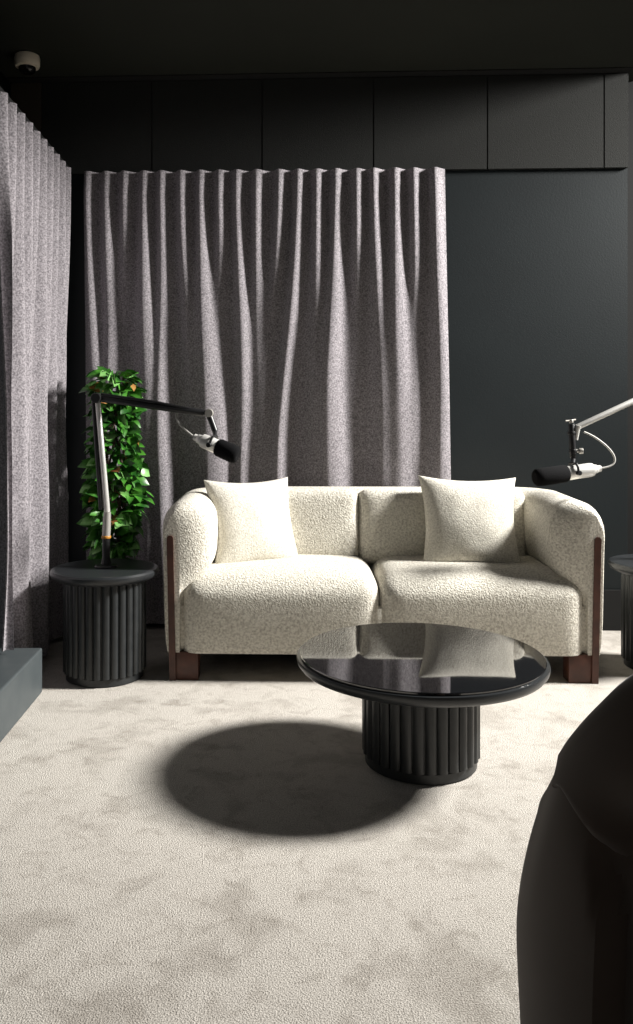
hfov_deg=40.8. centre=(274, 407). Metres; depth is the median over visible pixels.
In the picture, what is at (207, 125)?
wall panel
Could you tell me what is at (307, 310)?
curtain
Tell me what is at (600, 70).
trim
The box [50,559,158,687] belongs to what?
side table
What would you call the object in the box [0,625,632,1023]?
floor
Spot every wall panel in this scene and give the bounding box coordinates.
[42,81,151,174]
[152,79,261,171]
[262,77,372,170]
[373,75,486,170]
[487,74,603,169]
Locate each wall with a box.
[0,70,9,96]
[10,78,627,624]
[628,81,632,553]
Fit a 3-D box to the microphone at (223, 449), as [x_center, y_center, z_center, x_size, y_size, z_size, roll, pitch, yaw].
[-0.271,0.116,3.405,0.280,0.206,0.090,0,0,16]
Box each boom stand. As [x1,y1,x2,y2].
[91,393,217,568]
[565,398,632,457]
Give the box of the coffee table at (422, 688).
[297,623,550,784]
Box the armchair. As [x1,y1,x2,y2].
[516,674,632,1023]
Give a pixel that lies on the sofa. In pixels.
(359, 561)
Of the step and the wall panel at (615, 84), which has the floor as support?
the step
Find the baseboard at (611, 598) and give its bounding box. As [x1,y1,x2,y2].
[602,590,620,630]
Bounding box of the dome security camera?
[14,51,39,74]
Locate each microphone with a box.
[175,413,240,462]
[531,431,615,485]
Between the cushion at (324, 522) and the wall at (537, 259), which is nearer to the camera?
the cushion at (324, 522)
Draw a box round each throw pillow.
[204,477,297,563]
[418,475,519,561]
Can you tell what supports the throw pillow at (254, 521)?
on the sofa
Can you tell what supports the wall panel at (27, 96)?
attached to the wall at (537, 259)
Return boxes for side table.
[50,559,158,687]
[608,554,632,668]
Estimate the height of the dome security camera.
0.090 m
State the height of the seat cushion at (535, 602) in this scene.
0.328 m
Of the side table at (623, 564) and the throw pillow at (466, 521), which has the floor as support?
the side table at (623, 564)
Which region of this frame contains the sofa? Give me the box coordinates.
[163,486,604,683]
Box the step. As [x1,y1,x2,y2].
[0,648,41,741]
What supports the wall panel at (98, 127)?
attached to the wall at (537, 259)
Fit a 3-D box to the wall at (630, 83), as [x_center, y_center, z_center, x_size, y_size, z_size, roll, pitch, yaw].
[2.672,-0.280,4.440,1.855,2.760,0.320,0,0,0]
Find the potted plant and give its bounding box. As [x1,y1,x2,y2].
[76,366,154,559]
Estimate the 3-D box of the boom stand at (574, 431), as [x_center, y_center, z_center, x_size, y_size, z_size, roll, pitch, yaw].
[1.528,0.231,3.611,0.678,0.846,0.129,0,0,-11]
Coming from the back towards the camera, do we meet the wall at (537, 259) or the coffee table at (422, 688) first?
the wall at (537, 259)
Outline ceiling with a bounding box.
[0,0,632,80]
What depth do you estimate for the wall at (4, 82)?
4.24 m
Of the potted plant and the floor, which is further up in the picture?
the potted plant
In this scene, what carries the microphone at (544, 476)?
attached to the boom stand at (574, 431)
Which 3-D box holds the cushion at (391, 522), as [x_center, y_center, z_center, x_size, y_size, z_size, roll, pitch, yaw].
[0.764,0.544,3.912,0.760,0.340,0.164,0,-7,1]
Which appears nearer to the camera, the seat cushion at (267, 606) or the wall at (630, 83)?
the seat cushion at (267, 606)
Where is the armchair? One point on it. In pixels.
(574, 925)
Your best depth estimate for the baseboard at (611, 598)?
4.20 m
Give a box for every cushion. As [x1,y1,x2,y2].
[183,554,378,653]
[288,489,358,555]
[358,489,526,563]
[369,555,581,655]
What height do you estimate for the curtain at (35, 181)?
2.260 m
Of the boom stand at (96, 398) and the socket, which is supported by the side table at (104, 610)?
the boom stand at (96, 398)
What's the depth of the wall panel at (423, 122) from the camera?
4.23 m
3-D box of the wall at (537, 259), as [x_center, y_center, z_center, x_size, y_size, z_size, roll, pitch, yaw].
[0.122,-0.280,4.403,3.245,2.760,0.393,0,0,0]
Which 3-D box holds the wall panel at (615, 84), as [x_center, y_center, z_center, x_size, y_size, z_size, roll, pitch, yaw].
[1.685,-1.419,4.201,0.118,0.467,0.016,0,0,2]
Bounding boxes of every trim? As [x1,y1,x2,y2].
[7,67,632,82]
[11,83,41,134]
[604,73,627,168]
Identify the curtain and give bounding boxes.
[0,87,70,656]
[84,167,450,623]
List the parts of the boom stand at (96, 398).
arm, post, arm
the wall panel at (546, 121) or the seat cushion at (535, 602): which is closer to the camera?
the seat cushion at (535, 602)
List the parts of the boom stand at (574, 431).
tilt knob, arm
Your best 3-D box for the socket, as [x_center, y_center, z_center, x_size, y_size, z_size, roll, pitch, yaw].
[-0.694,0.478,3.500,0.036,0.100,0.034,0,0,0]
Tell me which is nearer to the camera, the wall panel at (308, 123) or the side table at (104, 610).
the side table at (104, 610)
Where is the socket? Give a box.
[102,512,110,535]
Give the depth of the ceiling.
3.80 m
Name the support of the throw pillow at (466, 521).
on the sofa

